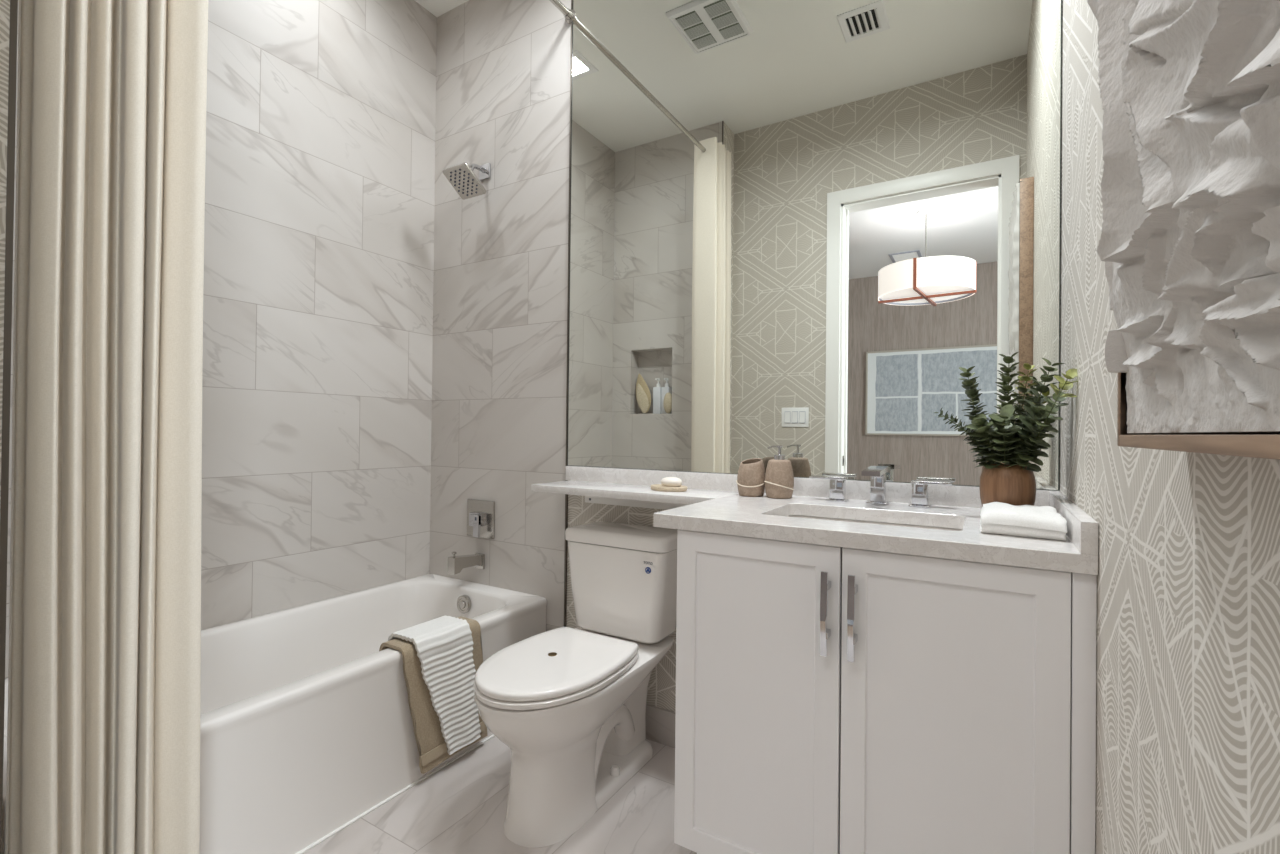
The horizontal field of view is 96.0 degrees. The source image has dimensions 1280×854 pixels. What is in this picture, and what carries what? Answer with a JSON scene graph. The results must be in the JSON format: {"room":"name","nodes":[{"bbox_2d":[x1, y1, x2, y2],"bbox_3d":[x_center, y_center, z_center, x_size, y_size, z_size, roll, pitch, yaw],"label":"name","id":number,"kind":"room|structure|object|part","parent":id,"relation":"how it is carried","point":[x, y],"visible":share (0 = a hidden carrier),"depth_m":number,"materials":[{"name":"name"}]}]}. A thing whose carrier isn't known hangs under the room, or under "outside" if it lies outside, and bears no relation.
{"room":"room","nodes":[
{"label":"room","id":0,"kind":"room"},
{"bbox_2d":[0,0,9,500],"bbox_3d":[-1.162,-0.428,0.860,0.004,3.070,0.314,0,0,31],"label":"wall","id":1,"kind":"structure","parent":0,"point":[4,4],"depth_m":0.98,"materials":[{"name":"paper"}]},
{"bbox_2d":[0,0,17,853],"bbox_3d":[-1.083,-0.426,0.991,0.006,3.070,0.009,0,0,31],"label":"trim","id":2,"kind":"structure","parent":1,"relation":"attached to","point":[13,3],"depth_m":0.99,"materials":[{"name":"grey metal"}]},
{"bbox_2d":[5,0,436,678],"bbox_3d":[-1.478,-0.423,2.007,0.100,3.070,1.950,0,0,31],"label":"wall","id":3,"kind":"structure","parent":0,"point":[321,114],"depth_m":2.25,"materials":[{"name":"stone"}]},
{"bbox_2d":[415,0,468,16],"bbox_3d":[-0.386,-1.991,1.368,2.612,0.080,1.950,0,0,31],"label":"ceiling","id":4,"kind":"structure","parent":0,"point":[437,8],"depth_m":2.66,"materials":[{"name":"white paint"}]},
{"bbox_2d":[303,737,696,853],"bbox_3d":[-0.420,1.159,1.345,2.612,0.080,1.950,0,0,31],"label":"floor","id":5,"kind":"structure","parent":0,"point":[460,808],"depth_m":1.65,"materials":[{"name":"tile"}]},
{"bbox_2d":[2,574,546,853],"bbox_3d":[-1.083,0.899,1.872,0.728,0.432,1.538,0,0,31],"label":"bathtub","id":6,"kind":"object","parent":5,"relation":"on","point":[307,728],"visible":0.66,"depth_m":1.68,"materials":[{"name":"white ceramic"}]},
{"bbox_2d":[379,616,487,773],"bbox_3d":[-0.688,0.879,1.925,0.166,0.410,0.340,0,0,31],"label":"bath towel","id":7,"kind":"object","parent":6,"relation":"on","point":[431,744],"visible":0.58,"depth_m":1.81,"materials":[{"name":"beige fabric"}]},
{"bbox_2d":[388,615,480,754],"bbox_3d":[-0.689,0.858,1.921,0.192,0.408,0.257,0,0,31],"label":"ribbed towel","id":8,"kind":"object","parent":7,"relation":"on","point":[444,644],"visible":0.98,"depth_m":1.88,"materials":[{"name":"white fabric"}]},
{"bbox_3d":[-0.754,0.758,2.466,0.076,0.076,0.023,0,0,31],"label":"overflow plate","id":9,"kind":"part","parent":6,"relation":"part of","materials":[{"name":"silver metal"}]},
{"bbox_2d":[474,521,676,847],"bbox_3d":[-0.194,0.740,1.782,0.416,0.770,0.741,0,0,31],"label":"toilet","id":10,"kind":"object","parent":5,"relation":"on","point":[568,705],"visible":0.99,"depth_m":1.70,"materials":[{"name":"white ceramic"}]},
{"bbox_3d":[-0.256,0.710,1.680,0.371,0.020,0.494,0,0,31],"label":"seat","id":11,"kind":"part","parent":10,"relation":"part of","materials":[{"name":"white plastic"}]},
{"bbox_3d":[-0.255,0.686,1.681,0.366,0.028,0.490,0,0,31],"label":"seat lid","id":12,"kind":"part","parent":10,"relation":"part of","materials":[{"name":"white plastic"}]},
{"bbox_3d":[-0.050,0.381,2.017,0.416,0.046,0.199,0,0,31],"label":"tank lid","id":13,"kind":"part","parent":10,"relation":"part of","materials":[{"name":"white ceramic"}]},
{"bbox_3d":[-0.051,0.558,2.018,0.400,0.304,0.186,0,0,31],"label":"tank","id":14,"kind":"part","parent":10,"relation":"part of","materials":[{"name":"white ceramic"}]},
{"bbox_2d":[674,529,1096,853],"bbox_3d":[0.566,0.689,1.403,0.789,0.882,0.636,0,0,31],"label":"vanity cabinet","id":15,"kind":"object","parent":5,"relation":"on","point":[830,699],"visible":0.91,"depth_m":1.14,"materials":[{"name":"white paint"}]},
{"bbox_3d":[0.250,0.617,1.280,0.374,0.742,0.020,0,0,31],"label":"cabinet door","id":16,"kind":"part","parent":15,"relation":"part of","materials":[{"name":"white paint"}]},
{"bbox_2d":[531,466,1098,574],"bbox_3d":[0.235,0.200,1.624,1.589,0.089,0.614,0,0,31],"label":"countertop","id":17,"kind":"structure","parent":15,"relation":"on","point":[714,501],"depth_m":1.40,"materials":[{"name":"stone"}]},
{"bbox_2d":[650,484,687,491],"bbox_3d":[0.096,0.203,1.922,0.132,0.016,0.090,0,0,31],"label":"soap dish","id":18,"kind":"object","parent":17,"relation":"on","point":[656,487],"visible":0.8,"depth_m":1.88,"materials":[{"name":"stone"}]},
{"bbox_2d":[661,477,681,486],"bbox_3d":[0.105,0.182,1.917,0.074,0.030,0.052,0,0,31],"label":"soap bar","id":19,"kind":"object","parent":18,"relation":"on","point":[668,481],"visible":1,"depth_m":1.90,"materials":[{"name":"white"}]},
{"bbox_2d":[736,458,764,496],"bbox_3d":[0.346,0.155,1.795,0.092,0.116,0.091,0,0,31],"label":"tumbler","id":20,"kind":"object","parent":17,"relation":"on","point":[750,480],"visible":0.91,"depth_m":1.76,"materials":[{"name":"beige stone"}]},
{"bbox_2d":[764,445,793,498],"bbox_3d":[0.422,0.135,1.749,0.091,0.158,0.091,0,0,31],"label":"soap dispenser","id":21,"kind":"object","parent":17,"relation":"on","point":[779,477],"visible":1,"depth_m":1.72,"materials":[{"name":"beige stone"}]},
{"bbox_2d":[787,515,961,530],"bbox_3d":[0.538,0.309,1.395,0.488,0.122,0.328,0,0,31],"label":"sink basin","id":22,"kind":"object","parent":17,"relation":"in","point":[799,516],"visible":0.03,"depth_m":1.51,"materials":[{"name":"white ceramic"}]},
{"bbox_2d":[809,466,952,507],"bbox_3d":[0.643,0.163,1.582,0.373,0.105,0.153,0,0,31],"label":"faucet","id":23,"kind":"object","parent":17,"relation":"on","point":[837,491],"visible":1,"depth_m":1.60,"materials":[{"name":"silver metal"}]},
{"bbox_3d":[0.553,0.149,1.696,0.100,0.008,0.040,0,0,31],"label":"lever","id":24,"kind":"part","parent":23,"relation":"part of","materials":[{"name":"silver metal"}]},
{"bbox_3d":[0.576,0.184,1.679,0.054,0.063,0.054,0,0,31],"label":"handle post","id":25,"kind":"part","parent":23,"relation":"part of","materials":[{"name":"silver metal"}]},
{"bbox_3d":[0.646,0.163,1.580,0.056,0.105,0.153,0,0,31],"label":"spout","id":26,"kind":"part","parent":23,"relation":"part of","materials":[{"name":"silver metal"}]},
{"bbox_3d":[0.761,0.185,1.567,0.054,0.063,0.054,0,0,31],"label":"handle post","id":27,"kind":"part","parent":23,"relation":"part of","materials":[{"name":"silver metal"}]},
{"bbox_3d":[0.786,0.151,1.554,0.100,0.008,0.040,0,0,31],"label":"lever","id":28,"kind":"part","parent":23,"relation":"part of","materials":[{"name":"silver metal"}]},
{"bbox_2d":[979,463,1035,506],"bbox_3d":[0.868,0.152,1.362,0.114,0.128,0.114,0,0,31],"label":"vase","id":29,"kind":"object","parent":17,"relation":"on","point":[1013,485],"visible":0.56,"depth_m":1.32,"materials":[{"name":"brown wood"}]},
{"bbox_2d":[934,407,991,467],"bbox_3d":[0.785,0.054,1.386,0.140,0.204,0.044,1,0,14],"label":"eucalyptus sprig","id":30,"kind":"object","parent":29,"relation":"in","point":[961,428],"visible":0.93,"depth_m":1.39,"materials":[{"name":"green plant"}]},
{"bbox_3d":[0.792,0.061,1.387,0.127,0.190,0.005,0,0,20],"label":"stem","id":31,"kind":"part","parent":30,"relation":"part of","materials":[{"name":"green plant"}]},
{"bbox_2d":[959,366,1002,457],"bbox_3d":[0.818,0.005,1.384,0.097,0.302,0.059,1,0,16],"label":"eucalyptus sprig","id":32,"kind":"object","parent":29,"relation":"in","point":[970,391],"visible":0.65,"depth_m":1.38,"materials":[{"name":"green plant"}]},
{"bbox_2d":[966,414,1011,468],"bbox_3d":[0.816,0.062,1.353,0.096,0.187,0.068,1,0,-4],"label":"eucalyptus sprig","id":33,"kind":"object","parent":29,"relation":"in","point":[979,423],"visible":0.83,"depth_m":1.35,"materials":[{"name":"green plant"}]},
{"bbox_2d":[985,404,1021,467],"bbox_3d":[0.835,0.052,1.316,0.078,0.207,0.099,1,0,16],"label":"eucalyptus sprig","id":34,"kind":"object","parent":29,"relation":"in","point":[1002,421],"visible":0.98,"depth_m":1.31,"materials":[{"name":"green plant"}]},
{"bbox_3d":[0.839,0.069,1.325,0.005,0.174,0.066,0,-1,38],"label":"stem","id":35,"kind":"part","parent":34,"relation":"part of","materials":[{"name":"green plant"}]},
{"bbox_2d":[992,352,1023,452],"bbox_3d":[0.865,-0.010,1.360,0.059,0.332,0.069,1,0,-2],"label":"eucalyptus sprig","id":36,"kind":"object","parent":29,"relation":"in","point":[1008,388],"visible":0.57,"depth_m":1.35,"materials":[{"name":"green plant"}]},
{"bbox_2d":[1008,363,1036,446],"bbox_3d":[0.903,0.003,1.372,0.081,0.308,0.061,1,0,-7],"label":"eucalyptus sprig","id":37,"kind":"object","parent":29,"relation":"in","point":[1026,366],"visible":0.38,"depth_m":1.37,"materials":[{"name":"green plant"}]},
{"bbox_2d":[1001,404,1053,471],"bbox_3d":[0.875,0.052,1.303,0.070,0.208,0.112,1,0,-8],"label":"eucalyptus sprig","id":38,"kind":"object","parent":29,"relation":"in","point":[1034,411],"visible":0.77,"depth_m":1.29,"materials":[{"name":"green plant"}]},
{"bbox_2d":[1005,358,1064,453],"bbox_3d":[0.902,0.000,1.321,0.073,0.313,0.125,1,-1,-41],"label":"eucalyptus sprig","id":39,"kind":"object","parent":29,"relation":"in","point":[1038,399],"visible":0.49,"depth_m":1.30,"materials":[{"name":"green plant"}]},
{"bbox_2d":[1011,368,1077,470],"bbox_3d":[0.881,0.017,1.267,0.063,0.279,0.168,1,0,-2],"label":"eucalyptus sprig","id":40,"kind":"object","parent":29,"relation":"in","point":[1051,407],"visible":0.91,"depth_m":1.26,"materials":[{"name":"green plant"}]},
{"bbox_3d":[0.883,0.028,1.277,0.004,0.256,0.148,1,0,-7],"label":"stem","id":41,"kind":"part","parent":40,"relation":"part of","materials":[{"name":"green plant"}]},
{"bbox_2d":[980,502,1067,540],"bbox_3d":[0.790,0.188,1.200,0.139,0.051,0.242,0,0,31],"label":"hand towel","id":42,"kind":"object","parent":17,"relation":"on","point":[1043,522],"visible":1,"depth_m":1.12,"materials":[{"name":"white fabric"}]},
{"bbox_3d":[0.377,0.378,1.173,0.014,0.169,0.038,0,0,31],"label":"door handle","id":43,"kind":"part","parent":15,"relation":"part of","materials":[{"name":"silver metal"}]},
{"bbox_3d":[0.422,0.378,1.146,0.014,0.169,0.038,0,0,31],"label":"door handle","id":44,"kind":"part","parent":15,"relation":"part of","materials":[{"name":"silver metal"}]},
{"bbox_3d":[0.574,0.619,1.084,0.376,0.742,0.020,0,0,31],"label":"cabinet door","id":45,"kind":"part","parent":15,"relation":"part of","materials":[{"name":"white paint"}]},
{"bbox_3d":[0.751,0.619,0.978,0.032,0.743,0.020,0,0,31],"label":"filler panel","id":46,"kind":"part","parent":15,"relation":"part of","materials":[{"name":"white paint"}]},
{"bbox_2d":[549,0,574,23],"bbox_3d":[-0.675,-1.658,1.661,0.052,0.052,1.538,0,0,31],"label":"curtain rod","id":47,"kind":"object","parent":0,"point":[569,15],"visible":1,"depth_m":2.28,"materials":[{"name":"silver metal"}]},
{"bbox_2d":[5,0,207,853],"bbox_3d":[-1.010,-0.324,1.107,0.173,2.808,0.260,0,0,31],"label":"shower curtain","id":48,"kind":"object","parent":47,"relation":"hanging from","point":[104,667],"visible":1,"depth_m":1.06,"materials":[{"name":"fabric"}]},
{"bbox_3d":[-0.675,-1.658,1.661,0.025,0.025,1.538,0,0,31],"label":"rod","id":49,"kind":"part","parent":47,"relation":"part of","materials":[{"name":"silver metal"}]},
{"bbox_2d":[429,0,1062,711],"bbox_3d":[0.076,-0.405,2.148,2.412,3.070,0.100,0,0,31],"label":"wall","id":50,"kind":"structure","parent":0,"point":[500,276],"depth_m":2.48,"materials":[{"name":"stone"}]},
{"bbox_2d":[447,552,484,574],"bbox_3d":[-0.746,0.574,2.476,0.052,0.099,0.165,0,0,31],"label":"tub spout","id":51,"kind":"object","parent":50,"relation":"attached to","point":[456,564],"visible":1,"depth_m":2.44,"materials":[{"name":"silver metal"}]},
{"bbox_2d":[442,162,490,199],"bbox_3d":[-0.717,-1.075,2.460,0.142,0.177,0.202,0,0,31],"label":"shower","id":52,"kind":"object","parent":50,"relation":"attached to","point":[462,177],"visible":1,"depth_m":2.43,"materials":[{"name":"silver metal"}]},
{"bbox_3d":[-0.711,-1.101,2.498,0.028,0.088,0.127,0,0,19],"label":"shower arm","id":53,"kind":"part","parent":52,"relation":"part of","materials":[{"name":"silver metal"}]},
{"bbox_2d":[467,499,494,538],"bbox_3d":[-0.718,0.404,2.521,0.166,0.164,0.062,0,0,31],"label":"shower valve","id":54,"kind":"object","parent":50,"relation":"attached to","point":[480,513],"visible":1,"depth_m":2.52,"materials":[{"name":"silver metal"}]},
{"bbox_3d":[-0.715,0.426,2.494,0.057,0.095,0.019,0,0,31],"label":"lever handle","id":55,"kind":"part","parent":54,"relation":"part of","materials":[{"name":"silver metal"}]},
{"bbox_2d":[564,0,572,626],"bbox_3d":[-0.285,-0.408,2.307,0.007,3.070,0.010,0,0,31],"label":"trim","id":56,"kind":"structure","parent":50,"relation":"attached to","point":[566,495],"depth_m":2.30,"materials":[{"name":"grey metal"}]},
{"bbox_2d":[585,496,687,509],"bbox_3d":[0.091,0.266,2.056,0.700,0.056,0.022,0,0,31],"label":"cleat","id":57,"kind":"object","parent":50,"relation":"attached to","point":[588,499],"visible":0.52,"depth_m":2.12,"materials":[{"name":"white paint"}]},
{"bbox_2d":[646,704,674,747],"bbox_3d":[0.049,1.069,2.079,0.817,0.120,0.015,0,0,31],"label":"baseboard","id":58,"kind":"structure","parent":50,"relation":"attached to","point":[660,722],"depth_m":2.06,"materials":[{"name":"stone"}]},
{"bbox_2d":[565,466,1059,507],"bbox_3d":[0.390,0.187,1.879,1.589,0.056,0.020,0,0,31],"label":"backsplash","id":59,"kind":"structure","parent":50,"relation":"attached to","point":[954,495],"depth_m":1.79,"materials":[{"name":"stone"}]},
{"bbox_2d":[568,0,1061,489],"bbox_3d":[0.404,-0.855,1.894,1.588,2.026,0.008,0,0,31],"label":"wall mirror","id":60,"kind":"object","parent":50,"relation":"attached to","point":[795,225],"visible":0.92,"depth_m":1.80,"materials":[{"name":"grey mirror"}]},
{"bbox_2d":[1060,0,1279,853],"bbox_3d":[0.672,-0.409,0.706,0.100,3.070,1.950,0,0,31],"label":"wall","id":61,"kind":"structure","parent":0,"point":[1188,629],"depth_m":0.61,"materials":[{"name":"paper"}]},
{"bbox_2d":[1087,0,1279,459],"bbox_3d":[0.326,-0.533,0.313,0.083,1.096,0.586,0,0,31],"label":"wall art","id":62,"kind":"object","parent":61,"relation":"attached to","point":[1189,245],"visible":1,"depth_m":0.33,"materials":[{"name":"white"}]},
{"bbox_3d":[0.341,-0.533,0.303,0.049,1.096,0.585,0,0,31],"label":"art frame","id":63,"kind":"part","parent":62,"relation":"part of","materials":[{"name":"brown wood"}]}
]}

